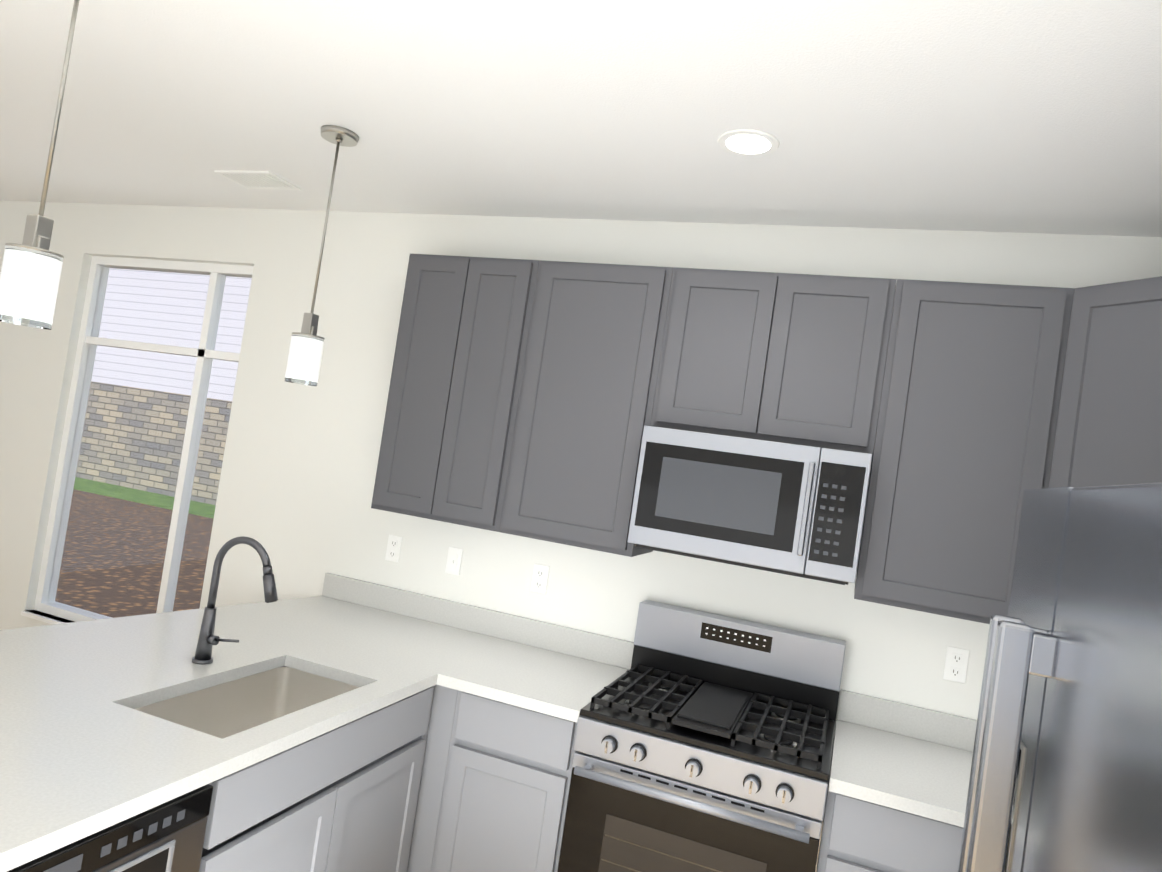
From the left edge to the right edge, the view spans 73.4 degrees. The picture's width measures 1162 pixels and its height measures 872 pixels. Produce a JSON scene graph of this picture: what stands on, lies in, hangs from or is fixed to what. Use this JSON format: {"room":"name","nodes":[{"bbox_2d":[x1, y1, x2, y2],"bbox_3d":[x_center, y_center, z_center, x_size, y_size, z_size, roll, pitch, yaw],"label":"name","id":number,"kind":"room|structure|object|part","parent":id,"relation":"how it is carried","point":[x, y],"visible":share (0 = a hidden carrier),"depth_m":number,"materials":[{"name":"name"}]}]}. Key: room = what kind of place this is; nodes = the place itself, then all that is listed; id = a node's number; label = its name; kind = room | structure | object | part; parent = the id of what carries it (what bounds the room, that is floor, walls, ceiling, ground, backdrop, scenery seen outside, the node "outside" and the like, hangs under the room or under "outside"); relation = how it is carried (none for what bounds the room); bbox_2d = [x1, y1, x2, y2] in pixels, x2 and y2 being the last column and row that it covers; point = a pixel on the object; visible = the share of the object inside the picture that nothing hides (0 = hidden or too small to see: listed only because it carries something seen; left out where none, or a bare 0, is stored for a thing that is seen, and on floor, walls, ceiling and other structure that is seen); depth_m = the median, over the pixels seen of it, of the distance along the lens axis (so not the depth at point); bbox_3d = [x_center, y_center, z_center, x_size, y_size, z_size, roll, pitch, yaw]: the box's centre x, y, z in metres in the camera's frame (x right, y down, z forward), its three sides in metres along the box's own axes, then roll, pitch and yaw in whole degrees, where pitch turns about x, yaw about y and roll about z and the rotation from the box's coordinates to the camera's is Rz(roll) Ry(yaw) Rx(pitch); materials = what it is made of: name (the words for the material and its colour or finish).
{"room":"kitchen","nodes":[
{"label":"kitchen","id":0,"kind":"room"},
{"bbox_2d":[0,201,1161,739],"bbox_3d":[-1.585,0.236,3.874,8.150,2.720,0.150,8,-2,20],"label":"wall","id":1,"kind":"structure","parent":0,"point":[296,481],"depth_m":3.60,"materials":[{"name":"white paint"}]},
{"bbox_2d":[21,256,253,623],"bbox_3d":[-2.321,0.060,4.132,1.200,2.010,0.150,8,-2,20],"label":"window","id":2,"kind":"structure","parent":1,"relation":"in","point":[205,354],"depth_m":4.20,"materials":[{"name":"white plastic"}]},
{"bbox_2d":[385,534,401,562],"bbox_3d":[-0.842,0.505,3.499,0.070,0.116,0.009,8,-2,20],"label":"electrical outlet","id":3,"kind":"object","parent":1,"relation":"attached to","point":[393,548],"visible":1,"depth_m":3.50,"materials":[{"name":"white plastic"}]},
{"bbox_2d":[445,546,462,575],"bbox_3d":[-0.554,0.544,3.389,0.070,0.116,0.016,8,-2,20],"label":"light switch","id":4,"kind":"object","parent":1,"relation":"attached to","point":[454,560],"visible":1,"depth_m":3.39,"materials":[{"name":"white plastic"}]},
{"bbox_2d":[371,254,538,531],"bbox_3d":[-0.465,-0.183,3.250,0.588,1.065,0.325,8,-2,20],"label":"upper cabinet","id":5,"kind":"object","parent":1,"relation":"attached to","point":[453,395],"visible":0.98,"depth_m":3.09,"materials":[{"name":"grey paint"}]},
{"bbox_2d":[322,573,633,668],"bbox_3d":[-0.482,0.778,3.340,1.507,0.104,0.020,8,-2,20],"label":"backsplash","id":6,"kind":"structure","parent":1,"relation":"attached to","point":[613,651],"depth_m":3.30,"materials":[{"name":"stone"}]},
{"bbox_2d":[530,564,549,593],"bbox_3d":[-0.172,0.595,3.251,0.070,0.116,0.009,8,-2,20],"label":"electrical outlet","id":7,"kind":"object","parent":1,"relation":"attached to","point":[539,578],"visible":1,"depth_m":3.25,"materials":[{"name":"white plastic"}]},
{"bbox_2d":[499,260,672,556],"bbox_3d":[0.058,-0.112,3.056,0.535,1.065,0.325,8,-2,20],"label":"upper cabinet","id":8,"kind":"object","parent":1,"relation":"attached to","point":[589,377],"visible":0.95,"depth_m":2.90,"materials":[{"name":"grey paint"}]},
{"bbox_2d":[651,267,896,456],"bbox_3d":[0.697,-0.267,2.839,0.763,0.588,0.325,8,-2,20],"label":"upper cabinet","id":9,"kind":"object","parent":1,"relation":"attached to","point":[796,359],"visible":0.98,"depth_m":2.68,"materials":[{"name":"grey paint"}]},
{"bbox_2d":[627,425,871,584],"bbox_3d":[0.607,0.235,2.776,0.758,0.426,0.425,8,-2,20],"label":"microwave","id":10,"kind":"object","parent":9,"relation":"attached to","point":[787,509],"visible":1,"depth_m":2.59,"materials":[{"name":"silver metal"}]},
{"bbox_2d":[837,689,976,751],"bbox_3d":[1.438,1.037,2.629,1.087,0.104,0.020,8,-2,20],"label":"backsplash","id":11,"kind":"structure","parent":1,"relation":"attached to","point":[942,728],"depth_m":2.73,"materials":[{"name":"stone"}]},
{"bbox_2d":[943,646,968,683],"bbox_3d":[1.303,0.794,2.705,0.070,0.116,0.009,8,-2,20],"label":"electrical outlet","id":12,"kind":"object","parent":1,"relation":"attached to","point":[956,665],"visible":1,"depth_m":2.70,"materials":[{"name":"white plastic"}]},
{"bbox_2d":[854,279,1073,623],"bbox_3d":[1.256,0.049,2.612,0.511,1.065,0.325,8,-2,20],"label":"upper cabinet","id":13,"kind":"object","parent":1,"relation":"attached to","point":[962,457],"visible":0.86,"depth_m":2.47,"materials":[{"name":"grey paint"}]},
{"bbox_2d":[1049,276,1161,487],"bbox_3d":[1.728,0.108,2.283,0.616,1.065,0.616,8,-2,20],"label":"upper cabinet","id":14,"kind":"object","parent":1,"relation":"attached to","point":[1109,427],"visible":0.52,"depth_m":2.25,"materials":[{"name":"grey paint"}]},
{"bbox_2d":[0,0,1161,236],"bbox_3d":[-2.587,-1.442,0.561,8.150,0.120,7.300,8,-2,20],"label":"ceiling","id":15,"kind":"structure","parent":0,"point":[1026,116],"depth_m":2.27,"materials":[{"name":"white paint"}]},
{"bbox_2d":[0,0,79,329],"bbox_3d":[-1.193,-0.692,1.768,0.132,0.892,0.132,8,-2,20],"label":"pendant light","id":16,"kind":"object","parent":15,"relation":"hanging from","point":[30,273],"visible":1,"depth_m":1.73,"materials":[{"name":"white glass"}]},
{"bbox_2d":[214,170,300,189],"bbox_3d":[-1.419,-1.123,3.424,0.300,0.008,0.200,8,-2,20],"label":"ceiling vent","id":17,"kind":"object","parent":15,"relation":"in","point":[266,180],"visible":1,"depth_m":3.41,"materials":[{"name":"white plastic"}]},
{"bbox_2d":[285,125,358,385],"bbox_3d":[-0.911,-0.623,2.727,0.132,0.892,0.132,8,-2,20],"label":"pendant light","id":18,"kind":"object","parent":15,"relation":"hanging from","point":[305,355],"visible":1,"depth_m":2.69,"materials":[{"name":"white glass"}]},
{"bbox_2d":[717,129,779,155],"bbox_3d":[0.501,-0.876,2.335,0.184,0.007,0.184,8,-2,20],"label":"recessed light","id":19,"kind":"object","parent":15,"relation":"in","point":[747,142],"visible":1,"depth_m":2.32,"materials":[{"name":"white plastic"}]},
{"bbox_3d":[-2.995,1.357,0.479,8.150,0.100,7.300,8,-2,20],"label":"floor","id":20,"kind":"structure","parent":0,"visible":0},
{"bbox_2d":[7,784,212,871],"bbox_3d":[-1.266,1.149,1.551,0.616,0.872,0.600,8,-2,20],"label":"dishwasher","id":21,"kind":"object","parent":20,"relation":"on","point":[168,836],"visible":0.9,"depth_m":1.59,"materials":[{"name":"black metal"}]},
{"bbox_2d":[191,666,432,871],"bbox_3d":[-1.016,1.205,2.309,0.628,0.876,0.990,8,-2,20],"label":"base cabinet","id":22,"kind":"object","parent":20,"relation":"on","point":[342,798],"visible":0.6,"depth_m":2.20,"materials":[{"name":"grey paint"}]},
{"bbox_2d":[0,596,629,871],"bbox_3d":[-1.161,0.716,2.130,1.952,0.037,2.760,8,-2,20],"label":"countertop","id":23,"kind":"structure","parent":22,"relation":"on","point":[87,749],"depth_m":2.27,"materials":[{"name":"stone"}]},
{"bbox_2d":[192,536,277,664],"bbox_3d":[-1.051,0.514,2.396,0.273,0.409,0.060,8,-2,20],"label":"faucet","id":24,"kind":"object","parent":23,"relation":"on","point":[208,639],"visible":1,"depth_m":2.41,"materials":[{"name":"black metal"}]},
{"bbox_2d":[135,667,359,738],"bbox_3d":[-0.950,0.870,2.251,0.374,0.197,0.654,8,-2,20],"label":"sink","id":25,"kind":"object","parent":23,"relation":"in","point":[226,709],"visible":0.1,"depth_m":2.48,"materials":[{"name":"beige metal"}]},
{"bbox_2d":[406,685,434,871],"bbox_3d":[-1.116,1.184,2.091,0.630,0.876,2.730,8,-2,20],"label":"panels","id":26,"kind":"object","parent":20,"relation":"on","point":[425,736],"depth_m":2.69,"materials":[{"name":"grey paint"}]},
{"bbox_2d":[407,684,576,871],"bbox_3d":[-0.213,1.339,2.874,0.547,0.876,0.628,8,-2,20],"label":"base cabinet","id":27,"kind":"object","parent":20,"relation":"on","point":[506,788],"depth_m":2.59,"materials":[{"name":"grey paint"}]},
{"bbox_3d":[-0.510,1.291,2.719,0.089,0.876,0.090,8,-2,20],"label":"corner base cabinet filler","id":28,"kind":"part","parent":27,"relation":"part of","materials":[{"name":"grey wood"}]},
{"bbox_2d":[557,600,845,871],"bbox_3d":[0.403,1.259,2.606,0.760,1.195,0.724,8,-2,20],"label":"range","id":29,"kind":"object","parent":20,"relation":"on","point":[703,742],"visible":1,"depth_m":2.41,"materials":[{"name":"silver metal"}]},
{"bbox_2d":[816,733,962,871],"bbox_3d":[0.964,1.497,2.438,0.457,0.876,0.628,8,-2,20],"label":"base cabinet","id":30,"kind":"object","parent":20,"relation":"on","point":[858,835],"visible":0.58,"depth_m":2.18,"materials":[{"name":"grey paint"}]},
{"bbox_2d":[958,482,1161,871],"bbox_3d":[0.927,0.994,0.948,0.888,1.775,0.910,8,-2,20],"label":"fridge","id":31,"kind":"object","parent":20,"relation":"on","point":[1066,771],"visible":1,"depth_m":1.03,"materials":[{"name":"silver metal"}]},
{"bbox_3d":[1.296,1.523,1.649,0.628,0.876,0.660,8,-2,20],"label":"base cabinet","id":32,"kind":"object","parent":20,"relation":"on","visible":0},
{"bbox_2d":[828,719,972,826],"bbox_3d":[1.234,1.062,2.034,1.125,0.037,1.270,8,-2,20],"label":"countertop","id":33,"kind":"structure","parent":32,"relation":"on","point":[919,777],"depth_m":2.35,"materials":[{"name":"stone"}]},
{"label":"outside","id":34,"kind":"structure","parent":0,"visible":0},
{"bbox_2d":[55,477,215,617],"bbox_3d":[-6.599,1.536,10.905,42.000,0.110,9.840,8,-2,20],"label":"ground","id":35,"kind":"structure","parent":34,"point":[80,566],"depth_m":10.53,"materials":[{"name":"brown soil"}]},
{"bbox_2d":[75,268,251,504],"bbox_3d":[-3.407,-1.516,18.410,30.000,7.500,6.070,8,-2,20],"label":"neighbouring house","id":36,"kind":"structure","parent":35,"relation":"on","point":[145,396],"depth_m":17.43,"materials":[{"name":"brick"}]}
]}

